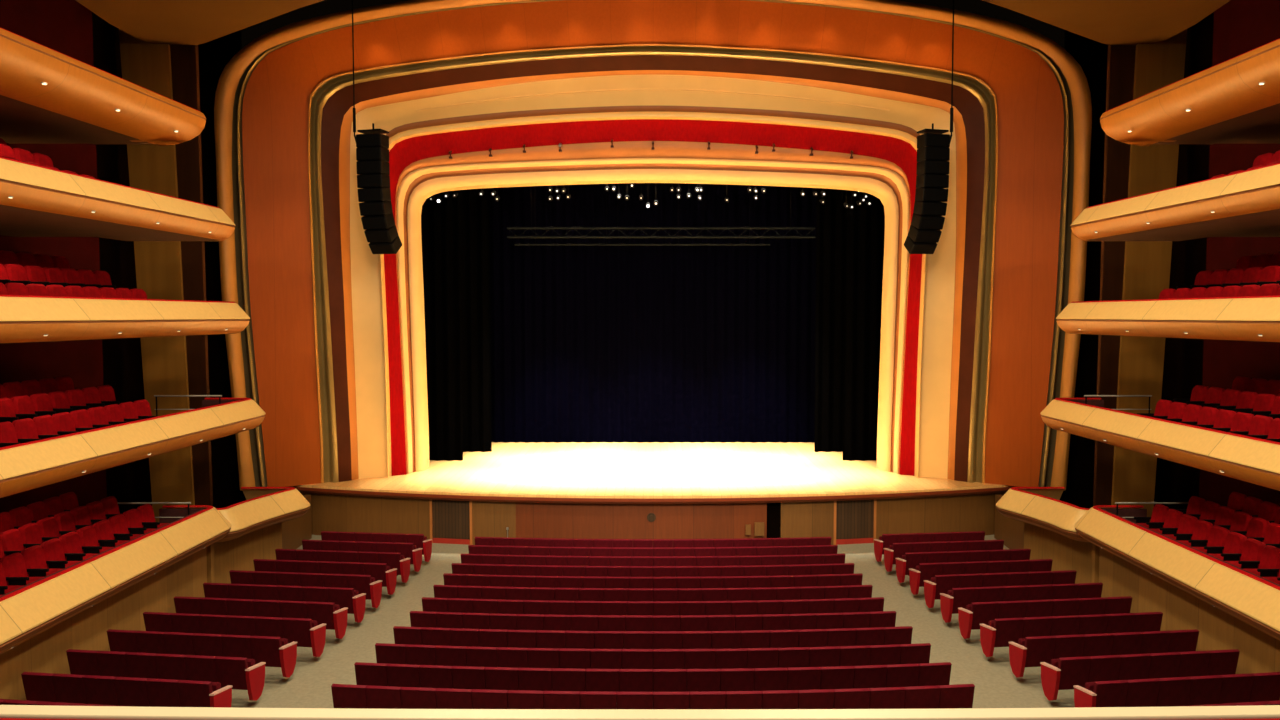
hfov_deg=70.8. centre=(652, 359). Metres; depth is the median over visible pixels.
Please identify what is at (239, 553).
wall
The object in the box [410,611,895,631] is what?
row of seats
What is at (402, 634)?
row of seats
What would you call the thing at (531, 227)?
batten
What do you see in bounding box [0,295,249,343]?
balcony
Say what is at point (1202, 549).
seat cushion
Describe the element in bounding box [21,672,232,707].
row of seats
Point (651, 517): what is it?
round vent
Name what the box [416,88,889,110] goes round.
trim
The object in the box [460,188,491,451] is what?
stage curtain
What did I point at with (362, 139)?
grille
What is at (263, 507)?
box
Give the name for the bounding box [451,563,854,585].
row of seats
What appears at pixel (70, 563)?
seat cushion
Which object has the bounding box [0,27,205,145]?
balcony
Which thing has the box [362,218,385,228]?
grille
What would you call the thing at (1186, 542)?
seat cushion
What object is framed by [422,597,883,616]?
row of seats
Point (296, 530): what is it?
wall
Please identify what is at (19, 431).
row of seats
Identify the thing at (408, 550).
row of seats
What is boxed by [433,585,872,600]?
row of seats
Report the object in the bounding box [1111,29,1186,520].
wall panel
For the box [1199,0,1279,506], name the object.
wall
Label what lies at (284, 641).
seat cushion
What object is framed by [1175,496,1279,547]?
row of seats
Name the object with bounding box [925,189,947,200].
grille
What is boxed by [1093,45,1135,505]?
wall panel
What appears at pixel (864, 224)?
stage curtain
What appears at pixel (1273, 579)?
seat cushion
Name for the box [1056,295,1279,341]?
balcony
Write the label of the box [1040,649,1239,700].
row of seats
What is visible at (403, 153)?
surround
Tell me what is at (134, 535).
seat cushion
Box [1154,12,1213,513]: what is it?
wall
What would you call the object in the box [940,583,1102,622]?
row of seats
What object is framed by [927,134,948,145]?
grille
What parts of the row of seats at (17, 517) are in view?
backrest, backrest, backrest, backrest, backrest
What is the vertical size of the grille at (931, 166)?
0.340 m
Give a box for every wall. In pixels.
[0,0,106,512]
[0,548,206,699]
[92,12,151,513]
[198,30,245,507]
[213,522,281,583]
[282,495,311,548]
[994,495,1023,548]
[1060,30,1107,507]
[1099,548,1279,673]
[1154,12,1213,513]
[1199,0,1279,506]
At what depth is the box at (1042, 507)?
23.89 m
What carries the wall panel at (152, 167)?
on the floor
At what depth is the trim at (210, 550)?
22.16 m
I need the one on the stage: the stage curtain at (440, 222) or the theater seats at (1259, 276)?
the stage curtain at (440, 222)
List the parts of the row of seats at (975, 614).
panel, armrest, backrest, backrest, backrest, backrest, backrest, backrest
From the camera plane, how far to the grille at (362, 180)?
27.67 m
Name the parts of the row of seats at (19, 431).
backrest, armrest, backrest, armrest, backrest, armrest, backrest, armrest, backrest, armrest, backrest, armrest, backrest, armrest, backrest, armrest, backrest, armrest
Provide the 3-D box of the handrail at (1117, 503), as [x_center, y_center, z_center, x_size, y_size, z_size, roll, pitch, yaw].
[12.100,3.894,21.822,1.800,0.902,0.044,0,3,0]
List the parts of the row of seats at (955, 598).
panel, armrest, backrest, backrest, backrest, backrest, backrest, backrest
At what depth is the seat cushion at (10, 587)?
16.07 m
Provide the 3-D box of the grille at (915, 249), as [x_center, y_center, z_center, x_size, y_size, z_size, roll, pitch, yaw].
[8.559,-3.496,28.442,0.780,0.340,0.020,-1,42,-15]
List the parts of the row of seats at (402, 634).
backrest, backrest, backrest, backrest, backrest, backrest, backrest, backrest, backrest, backrest, backrest, backrest, backrest, backrest, backrest, backrest, backrest, backrest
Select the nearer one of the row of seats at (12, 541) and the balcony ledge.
the balcony ledge
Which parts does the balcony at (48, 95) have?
padded rail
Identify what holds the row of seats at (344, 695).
on the floor
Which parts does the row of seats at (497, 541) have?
backrest, backrest, backrest, backrest, backrest, backrest, backrest, backrest, backrest, backrest, backrest, backrest, backrest, backrest, backrest, backrest, backrest, backrest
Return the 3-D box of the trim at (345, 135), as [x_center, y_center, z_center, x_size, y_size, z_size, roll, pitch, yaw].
[0.000,-2.758,30.250,20.747,13.587,0.700,0,3,0]
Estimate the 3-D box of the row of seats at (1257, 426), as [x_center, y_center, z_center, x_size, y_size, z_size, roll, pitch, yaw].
[11.616,1.590,16.963,0.654,0.970,8.130,0,3,-1]
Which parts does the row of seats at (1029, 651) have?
panel, armrest, backrest, backrest, backrest, backrest, backrest, backrest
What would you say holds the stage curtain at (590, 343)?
on the stage
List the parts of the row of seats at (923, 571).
panel, backrest, backrest, backrest, backrest, backrest, backrest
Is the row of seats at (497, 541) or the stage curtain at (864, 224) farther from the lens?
the stage curtain at (864, 224)
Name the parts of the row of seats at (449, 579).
backrest, backrest, backrest, backrest, backrest, backrest, backrest, backrest, backrest, backrest, backrest, backrest, backrest, backrest, backrest, backrest, backrest, backrest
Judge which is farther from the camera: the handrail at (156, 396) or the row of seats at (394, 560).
the row of seats at (394, 560)
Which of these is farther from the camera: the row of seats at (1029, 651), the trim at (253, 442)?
the trim at (253, 442)
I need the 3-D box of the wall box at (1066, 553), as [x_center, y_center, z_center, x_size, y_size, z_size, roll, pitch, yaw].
[10.840,5.385,23.874,0.920,1.760,2.850,0,3,0]
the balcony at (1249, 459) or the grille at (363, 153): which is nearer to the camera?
the balcony at (1249, 459)
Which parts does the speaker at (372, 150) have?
rigging frame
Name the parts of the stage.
panel, panel, panel, plate, plate, panel, panel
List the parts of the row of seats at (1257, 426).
armrest, armrest, backrest, armrest, backrest, armrest, backrest, armrest, backrest, armrest, backrest, armrest, backrest, armrest, backrest, backrest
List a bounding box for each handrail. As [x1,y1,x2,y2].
[118,502,190,517]
[154,395,221,415]
[1084,395,1151,412]
[1115,502,1187,517]
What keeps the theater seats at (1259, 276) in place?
on the balcony at (1247, 318)
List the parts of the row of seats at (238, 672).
backrest, backrest, backrest, backrest, backrest, backrest, panel, armrest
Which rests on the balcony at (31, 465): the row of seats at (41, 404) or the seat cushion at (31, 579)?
the row of seats at (41, 404)
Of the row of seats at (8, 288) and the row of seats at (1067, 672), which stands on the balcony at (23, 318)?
the row of seats at (8, 288)
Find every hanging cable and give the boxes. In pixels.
[352,0,355,141]
[950,0,953,141]
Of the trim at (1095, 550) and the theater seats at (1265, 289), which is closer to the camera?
the theater seats at (1265, 289)
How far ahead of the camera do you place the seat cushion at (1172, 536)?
19.82 m
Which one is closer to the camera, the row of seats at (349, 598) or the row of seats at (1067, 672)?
the row of seats at (1067, 672)
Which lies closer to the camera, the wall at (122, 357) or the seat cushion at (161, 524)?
the seat cushion at (161, 524)
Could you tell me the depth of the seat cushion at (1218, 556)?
18.14 m
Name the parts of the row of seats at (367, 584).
backrest, backrest, backrest, backrest, backrest, backrest, panel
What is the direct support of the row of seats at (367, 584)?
on the floor
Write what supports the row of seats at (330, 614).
on the floor
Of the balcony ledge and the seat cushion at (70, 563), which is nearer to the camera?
the balcony ledge
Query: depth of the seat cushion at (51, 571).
17.07 m
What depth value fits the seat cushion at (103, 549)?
18.68 m
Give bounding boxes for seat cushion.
[5,585,24,593]
[26,577,43,584]
[46,569,61,575]
[65,561,80,567]
[83,554,96,559]
[99,547,112,552]
[115,540,129,546]
[130,534,143,539]
[144,529,154,533]
[157,523,168,527]
[211,682,220,691]
[247,659,254,667]
[281,638,287,645]
[311,620,317,627]
[335,604,339,610]
[966,604,970,610]
[988,620,994,627]
[1018,638,1024,645]
[1051,659,1058,667]
[1085,682,1094,691]
[1137,523,1148,528]
[1162,534,1175,539]
[1176,540,1190,546]
[1193,547,1206,553]
[1209,554,1223,559]
[1225,561,1240,567]
[1244,569,1259,575]
[1262,577,1279,584]
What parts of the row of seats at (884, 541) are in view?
panel, backrest, backrest, backrest, backrest, backrest, backrest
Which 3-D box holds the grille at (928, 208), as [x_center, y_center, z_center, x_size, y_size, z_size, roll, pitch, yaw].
[8.708,-4.663,27.827,0.780,0.340,0.020,-1,16,-15]
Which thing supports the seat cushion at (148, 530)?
on the row of seats at (34, 563)
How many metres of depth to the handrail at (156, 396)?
23.36 m
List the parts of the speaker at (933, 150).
rigging frame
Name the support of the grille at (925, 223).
attached to the speaker at (933, 150)
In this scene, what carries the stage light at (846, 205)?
hanging from the batten
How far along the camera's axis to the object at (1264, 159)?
18.57 m
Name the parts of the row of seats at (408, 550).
backrest, backrest, backrest, backrest, backrest, backrest, panel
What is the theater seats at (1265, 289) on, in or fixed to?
on the balcony at (1247, 318)
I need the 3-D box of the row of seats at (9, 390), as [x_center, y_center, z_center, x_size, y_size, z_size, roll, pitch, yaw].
[-13.516,1.062,17.110,0.654,0.970,8.122,0,3,1]
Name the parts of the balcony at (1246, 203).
padded rail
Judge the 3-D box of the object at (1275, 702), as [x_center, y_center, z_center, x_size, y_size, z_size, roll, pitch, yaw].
[9.041,5.819,14.232,3.462,0.964,0.566,0,3,-6]
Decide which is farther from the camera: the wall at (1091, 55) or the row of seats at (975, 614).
the wall at (1091, 55)
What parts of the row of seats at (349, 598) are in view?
backrest, backrest, backrest, backrest, backrest, backrest, armrest, panel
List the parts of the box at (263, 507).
padded rail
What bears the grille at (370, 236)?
attached to the speaker at (372, 150)
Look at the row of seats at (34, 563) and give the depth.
17.97 m
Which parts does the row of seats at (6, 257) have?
backrest, backrest, backrest, backrest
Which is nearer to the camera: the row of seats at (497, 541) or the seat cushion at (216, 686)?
the seat cushion at (216, 686)
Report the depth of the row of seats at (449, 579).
21.31 m
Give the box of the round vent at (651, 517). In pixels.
[647,513,655,521]
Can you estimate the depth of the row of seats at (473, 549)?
24.21 m
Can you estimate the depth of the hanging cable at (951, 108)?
27.76 m
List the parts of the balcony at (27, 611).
padded rail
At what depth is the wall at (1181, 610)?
18.18 m
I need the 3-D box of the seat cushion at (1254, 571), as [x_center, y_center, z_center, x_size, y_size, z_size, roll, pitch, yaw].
[11.450,4.182,17.080,0.460,0.340,0.500,0,3,0]
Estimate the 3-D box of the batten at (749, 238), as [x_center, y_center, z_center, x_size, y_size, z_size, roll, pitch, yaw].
[-0.434,-7.269,37.083,10.542,5.075,0.080,0,3,0]
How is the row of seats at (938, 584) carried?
on the floor
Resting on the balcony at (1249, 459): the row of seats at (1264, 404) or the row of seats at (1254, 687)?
the row of seats at (1264, 404)
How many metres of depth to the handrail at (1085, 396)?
23.36 m
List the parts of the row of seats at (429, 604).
backrest, backrest, backrest, backrest, backrest, backrest, backrest, backrest, backrest, backrest, backrest, backrest, backrest, backrest, backrest, backrest, backrest, backrest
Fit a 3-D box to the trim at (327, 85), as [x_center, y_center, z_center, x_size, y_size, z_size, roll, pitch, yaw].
[0.000,-3.054,29.713,22.282,14.233,0.592,0,3,0]
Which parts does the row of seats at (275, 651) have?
backrest, backrest, backrest, backrest, backrest, backrest, panel, armrest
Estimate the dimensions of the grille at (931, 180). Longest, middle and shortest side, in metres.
0.780 x 0.340 x 0.020 m
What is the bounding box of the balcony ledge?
[0,705,1279,719]
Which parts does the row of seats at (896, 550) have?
panel, backrest, backrest, backrest, backrest, backrest, backrest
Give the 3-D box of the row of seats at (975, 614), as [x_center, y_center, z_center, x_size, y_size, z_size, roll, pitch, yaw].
[8.591,5.650,19.675,3.764,0.964,0.566,0,3,-6]
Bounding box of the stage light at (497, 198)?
[495,188,499,200]
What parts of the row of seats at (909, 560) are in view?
panel, backrest, backrest, backrest, backrest, backrest, backrest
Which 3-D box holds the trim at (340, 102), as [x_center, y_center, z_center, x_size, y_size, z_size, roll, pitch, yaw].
[0.000,-2.942,29.940,21.696,13.987,0.700,0,3,0]
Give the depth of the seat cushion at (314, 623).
18.40 m
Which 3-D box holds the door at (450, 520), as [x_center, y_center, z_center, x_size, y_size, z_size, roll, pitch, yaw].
[-6.393,5.109,28.589,1.443,1.480,0.207,1,3,10]
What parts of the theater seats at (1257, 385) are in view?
backrest, backrest, backrest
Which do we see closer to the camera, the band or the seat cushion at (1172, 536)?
the seat cushion at (1172, 536)
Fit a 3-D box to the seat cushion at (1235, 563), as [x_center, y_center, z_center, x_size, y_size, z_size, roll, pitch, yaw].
[11.450,4.155,17.619,0.460,0.340,0.500,0,3,0]
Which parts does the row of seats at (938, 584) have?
panel, backrest, backrest, backrest, backrest, backrest, backrest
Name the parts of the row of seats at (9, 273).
backrest, armrest, backrest, armrest, backrest, armrest, backrest, armrest, backrest, armrest, backrest, armrest, backrest, armrest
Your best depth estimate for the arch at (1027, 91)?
28.78 m
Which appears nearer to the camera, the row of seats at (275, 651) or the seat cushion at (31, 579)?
the seat cushion at (31, 579)
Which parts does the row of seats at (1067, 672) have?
panel, armrest, backrest, backrest, backrest, backrest, backrest, backrest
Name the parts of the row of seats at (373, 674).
backrest, backrest, backrest, backrest, backrest, backrest, backrest, backrest, backrest, backrest, backrest, backrest, backrest, backrest, backrest, backrest, backrest, backrest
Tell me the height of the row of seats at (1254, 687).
0.964 m
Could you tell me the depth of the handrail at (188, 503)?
21.79 m
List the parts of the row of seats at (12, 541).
backrest, backrest, armrest, backrest, armrest, backrest, armrest, backrest, armrest, backrest, armrest, backrest, armrest, backrest, armrest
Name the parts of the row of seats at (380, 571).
backrest, backrest, backrest, backrest, backrest, backrest, panel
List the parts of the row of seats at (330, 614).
backrest, backrest, backrest, backrest, backrest, backrest, panel, armrest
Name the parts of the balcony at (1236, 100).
padded rail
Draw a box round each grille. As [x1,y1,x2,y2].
[357,134,378,145]
[357,147,379,159]
[357,161,379,172]
[357,175,379,186]
[358,189,380,200]
[359,203,382,214]
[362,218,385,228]
[365,232,389,241]
[369,245,394,253]
[911,245,936,253]
[916,232,940,241]
[920,218,943,228]
[923,203,946,214]
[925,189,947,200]
[926,147,948,159]
[926,161,948,172]
[926,175,948,186]
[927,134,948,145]
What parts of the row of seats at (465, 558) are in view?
backrest, backrest, backrest, backrest, backrest, backrest, backrest, backrest, backrest, backrest, backrest, backrest, backrest, backrest, backrest, backrest, backrest, backrest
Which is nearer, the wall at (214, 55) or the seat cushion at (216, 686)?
the seat cushion at (216, 686)
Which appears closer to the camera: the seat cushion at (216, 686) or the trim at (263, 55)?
the seat cushion at (216, 686)
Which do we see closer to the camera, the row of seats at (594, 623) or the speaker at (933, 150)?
the row of seats at (594, 623)
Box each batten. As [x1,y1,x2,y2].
[507,189,814,237]
[515,238,769,244]
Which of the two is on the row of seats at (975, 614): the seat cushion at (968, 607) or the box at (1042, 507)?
the seat cushion at (968, 607)
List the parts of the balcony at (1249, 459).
padded rail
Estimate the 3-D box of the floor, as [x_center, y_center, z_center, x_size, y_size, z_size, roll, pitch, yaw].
[0.000,6.485,13.591,30.800,0.989,34.500,0,3,0]
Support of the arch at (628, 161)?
on the stage
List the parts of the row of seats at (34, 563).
backrest, armrest, backrest, armrest, backrest, armrest, backrest, armrest, backrest, armrest, backrest, armrest, backrest, armrest, backrest, armrest, backrest, armrest, backrest, armrest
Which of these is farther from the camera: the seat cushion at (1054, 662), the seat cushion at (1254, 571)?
the seat cushion at (1254, 571)
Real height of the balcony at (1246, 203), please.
0.905 m
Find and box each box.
[216,487,310,541]
[995,487,1089,541]
[1024,522,1092,583]
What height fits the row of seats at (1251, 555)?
0.970 m
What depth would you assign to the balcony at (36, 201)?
17.99 m
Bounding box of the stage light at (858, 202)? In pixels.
[856,192,861,205]
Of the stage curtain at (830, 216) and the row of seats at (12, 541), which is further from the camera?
the stage curtain at (830, 216)
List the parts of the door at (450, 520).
frame, frame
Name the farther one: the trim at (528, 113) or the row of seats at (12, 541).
the trim at (528, 113)
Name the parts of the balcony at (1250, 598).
padded rail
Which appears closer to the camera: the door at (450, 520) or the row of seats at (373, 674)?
the row of seats at (373, 674)
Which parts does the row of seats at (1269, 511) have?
backrest, backrest, backrest, backrest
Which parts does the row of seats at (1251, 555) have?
armrest, armrest, backrest, armrest, backrest, armrest, backrest, armrest, backrest, armrest, backrest, armrest, backrest, armrest, backrest, armrest, backrest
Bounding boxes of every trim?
[206,544,213,582]
[214,0,1091,490]
[232,0,1073,486]
[237,0,1068,486]
[310,46,995,482]
[321,55,984,481]
[339,70,966,479]
[380,112,925,477]
[386,106,919,137]
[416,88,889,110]
[1092,544,1099,582]
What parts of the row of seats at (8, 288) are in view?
backrest, backrest, backrest, backrest, backrest, backrest, backrest, backrest, backrest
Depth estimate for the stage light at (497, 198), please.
33.33 m
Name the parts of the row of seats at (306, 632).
backrest, backrest, backrest, backrest, backrest, backrest, panel, armrest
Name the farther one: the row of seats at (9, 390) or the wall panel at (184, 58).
the wall panel at (184, 58)
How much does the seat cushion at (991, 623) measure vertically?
0.446 m
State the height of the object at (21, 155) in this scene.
0.960 m
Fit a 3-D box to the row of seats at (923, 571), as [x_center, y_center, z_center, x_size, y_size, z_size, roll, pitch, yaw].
[8.366,5.549,22.928,3.613,0.964,0.566,0,3,-6]
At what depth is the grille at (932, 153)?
27.61 m
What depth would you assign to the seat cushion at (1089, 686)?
15.14 m
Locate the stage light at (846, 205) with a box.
[843,190,848,207]
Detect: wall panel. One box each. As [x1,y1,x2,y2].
[119,29,194,521]
[170,45,212,505]
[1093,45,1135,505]
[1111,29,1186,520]
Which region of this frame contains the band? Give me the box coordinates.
[350,75,955,478]
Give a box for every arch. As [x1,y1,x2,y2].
[242,0,1063,486]
[395,141,910,474]
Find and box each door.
[429,499,472,544]
[833,499,876,544]
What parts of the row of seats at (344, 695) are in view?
backrest, backrest, backrest, backrest, backrest, backrest, backrest, backrest, backrest, backrest, backrest, backrest, backrest, backrest, backrest, backrest, backrest, backrest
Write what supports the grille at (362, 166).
attached to the speaker at (372, 150)
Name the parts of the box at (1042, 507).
padded rail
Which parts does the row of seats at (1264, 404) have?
armrest, armrest, backrest, armrest, backrest, armrest, backrest, armrest, backrest, armrest, backrest, armrest, backrest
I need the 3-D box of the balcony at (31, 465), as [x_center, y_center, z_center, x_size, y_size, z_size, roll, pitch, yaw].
[-12.660,1.793,16.560,4.680,0.815,15.900,0,3,0]
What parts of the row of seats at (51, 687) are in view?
backrest, backrest, backrest, backrest, backrest, backrest, panel, armrest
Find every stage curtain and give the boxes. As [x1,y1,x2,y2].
[421,190,462,460]
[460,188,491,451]
[489,183,816,442]
[814,188,844,451]
[843,190,884,460]
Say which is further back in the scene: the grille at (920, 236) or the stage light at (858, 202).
the stage light at (858, 202)
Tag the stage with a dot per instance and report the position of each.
(562, 490)
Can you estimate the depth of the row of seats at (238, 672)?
16.18 m
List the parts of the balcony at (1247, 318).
padded rail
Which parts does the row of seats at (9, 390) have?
backrest, backrest, backrest, backrest, backrest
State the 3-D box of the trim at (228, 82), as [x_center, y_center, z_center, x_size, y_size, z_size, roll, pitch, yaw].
[0.000,-3.794,28.460,27.270,15.836,0.772,0,3,0]
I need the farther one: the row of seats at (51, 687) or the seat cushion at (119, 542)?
the seat cushion at (119, 542)
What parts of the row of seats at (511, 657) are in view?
backrest, backrest, backrest, backrest, backrest, backrest, backrest, backrest, backrest, backrest, backrest, backrest, backrest, backrest, backrest, backrest, backrest, backrest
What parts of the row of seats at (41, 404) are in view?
backrest, armrest, backrest, armrest, backrest, armrest, backrest, armrest, backrest, armrest, backrest, armrest, backrest, armrest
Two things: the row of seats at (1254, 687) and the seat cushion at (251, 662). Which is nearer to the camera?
the row of seats at (1254, 687)
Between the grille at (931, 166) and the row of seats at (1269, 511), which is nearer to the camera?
the row of seats at (1269, 511)
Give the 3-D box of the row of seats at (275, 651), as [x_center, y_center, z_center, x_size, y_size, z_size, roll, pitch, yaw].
[-8.781,5.718,17.493,3.643,0.964,0.566,0,3,6]
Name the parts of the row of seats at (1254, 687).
panel, armrest, backrest, backrest, backrest, backrest, backrest, backrest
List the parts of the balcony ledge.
padded rail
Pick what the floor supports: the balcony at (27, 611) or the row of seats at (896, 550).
the row of seats at (896, 550)
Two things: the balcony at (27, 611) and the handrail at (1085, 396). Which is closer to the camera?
the balcony at (27, 611)
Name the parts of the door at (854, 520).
frame, frame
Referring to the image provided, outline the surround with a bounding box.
[384,119,921,475]
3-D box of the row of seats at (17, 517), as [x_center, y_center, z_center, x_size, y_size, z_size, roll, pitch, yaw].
[-13.444,3.779,17.248,0.648,0.970,8.120,0,3,0]
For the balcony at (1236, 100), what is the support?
attached to the wall at (1240, 27)
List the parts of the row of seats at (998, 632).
panel, armrest, backrest, backrest, backrest, backrest, backrest, backrest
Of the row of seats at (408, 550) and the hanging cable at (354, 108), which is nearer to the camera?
the row of seats at (408, 550)
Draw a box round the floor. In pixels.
[231,535,1074,707]
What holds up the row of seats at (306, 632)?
on the floor
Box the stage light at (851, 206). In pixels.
[849,190,853,208]
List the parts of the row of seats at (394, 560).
backrest, backrest, backrest, backrest, backrest, backrest, panel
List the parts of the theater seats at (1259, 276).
armrest, armrest, backrest, armrest, backrest, armrest, backrest, armrest, backrest, armrest, backrest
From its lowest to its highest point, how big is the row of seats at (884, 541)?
0.963 m
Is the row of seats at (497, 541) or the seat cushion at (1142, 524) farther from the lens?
the row of seats at (497, 541)
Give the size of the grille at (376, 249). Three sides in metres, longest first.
0.780 x 0.340 x 0.020 m
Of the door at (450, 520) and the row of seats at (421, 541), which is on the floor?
the row of seats at (421, 541)
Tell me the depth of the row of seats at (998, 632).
18.35 m
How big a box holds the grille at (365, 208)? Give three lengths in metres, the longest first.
0.780 x 0.340 x 0.020 m
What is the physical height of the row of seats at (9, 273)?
0.960 m
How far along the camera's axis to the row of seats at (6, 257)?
19.80 m
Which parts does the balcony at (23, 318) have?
padded rail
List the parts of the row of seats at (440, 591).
backrest, backrest, backrest, backrest, backrest, backrest, backrest, backrest, backrest, backrest, backrest, backrest, backrest, backrest, backrest, backrest, backrest, backrest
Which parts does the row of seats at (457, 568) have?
backrest, backrest, backrest, backrest, backrest, backrest, backrest, backrest, backrest, backrest, backrest, backrest, backrest, backrest, backrest, backrest, backrest, backrest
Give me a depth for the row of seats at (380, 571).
22.68 m
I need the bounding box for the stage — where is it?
[287,442,1018,544]
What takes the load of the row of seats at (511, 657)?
on the floor
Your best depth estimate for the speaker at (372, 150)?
27.78 m
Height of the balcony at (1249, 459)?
0.815 m
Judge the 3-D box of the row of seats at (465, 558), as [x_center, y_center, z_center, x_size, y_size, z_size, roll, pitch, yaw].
[0.000,5.529,23.561,10.045,0.962,0.796,0,3,0]
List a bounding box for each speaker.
[356,123,401,253]
[904,123,949,253]
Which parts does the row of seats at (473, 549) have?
backrest, backrest, backrest, backrest, backrest, backrest, backrest, backrest, backrest, backrest, backrest, backrest, backrest, backrest, backrest, backrest, backrest, backrest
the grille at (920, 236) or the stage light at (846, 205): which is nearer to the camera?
the grille at (920, 236)
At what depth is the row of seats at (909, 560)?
23.76 m
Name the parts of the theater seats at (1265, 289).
backrest, backrest, backrest, backrest, backrest, backrest, backrest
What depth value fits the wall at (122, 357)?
25.97 m
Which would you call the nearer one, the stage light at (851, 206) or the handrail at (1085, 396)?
the handrail at (1085, 396)
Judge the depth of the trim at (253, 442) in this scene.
28.46 m
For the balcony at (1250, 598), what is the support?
on the wall at (1181, 610)
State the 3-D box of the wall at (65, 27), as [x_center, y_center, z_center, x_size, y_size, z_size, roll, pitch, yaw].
[-15.100,-0.989,8.761,0.200,16.000,31.400,0,3,0]
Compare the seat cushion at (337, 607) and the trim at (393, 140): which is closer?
the seat cushion at (337, 607)
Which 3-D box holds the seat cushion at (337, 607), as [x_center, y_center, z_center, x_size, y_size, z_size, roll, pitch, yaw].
[-7.084,5.530,19.549,0.548,0.446,0.182,0,3,7]
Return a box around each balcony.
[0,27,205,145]
[0,157,235,240]
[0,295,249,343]
[0,398,265,497]
[0,505,231,653]
[1040,398,1279,490]
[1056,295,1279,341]
[1070,163,1279,240]
[1074,505,1279,640]
[1100,38,1279,145]
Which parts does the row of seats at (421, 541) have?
backrest, backrest, backrest, backrest, backrest, backrest, panel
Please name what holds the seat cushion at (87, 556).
on the row of seats at (34, 563)
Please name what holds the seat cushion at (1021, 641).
on the row of seats at (1029, 651)
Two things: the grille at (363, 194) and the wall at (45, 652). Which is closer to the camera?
the wall at (45, 652)
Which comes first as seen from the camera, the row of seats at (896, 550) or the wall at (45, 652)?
the wall at (45, 652)
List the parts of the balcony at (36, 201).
padded rail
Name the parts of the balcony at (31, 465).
padded rail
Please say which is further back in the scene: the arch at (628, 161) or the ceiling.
the arch at (628, 161)
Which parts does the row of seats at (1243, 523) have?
armrest, armrest, backrest, armrest, backrest, armrest, backrest, armrest, backrest, armrest, backrest, backrest, armrest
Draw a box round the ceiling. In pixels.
[76,0,1229,44]
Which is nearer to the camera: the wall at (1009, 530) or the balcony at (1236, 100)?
the balcony at (1236, 100)
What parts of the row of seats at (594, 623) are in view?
backrest, backrest, backrest, backrest, backrest, backrest, backrest, backrest, backrest, backrest, backrest, backrest, backrest, backrest, backrest, backrest, backrest, backrest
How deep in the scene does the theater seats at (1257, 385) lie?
20.27 m
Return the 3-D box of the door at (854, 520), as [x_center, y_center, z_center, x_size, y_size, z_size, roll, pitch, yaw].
[6.393,5.109,28.589,1.443,1.480,0.207,-1,3,-10]

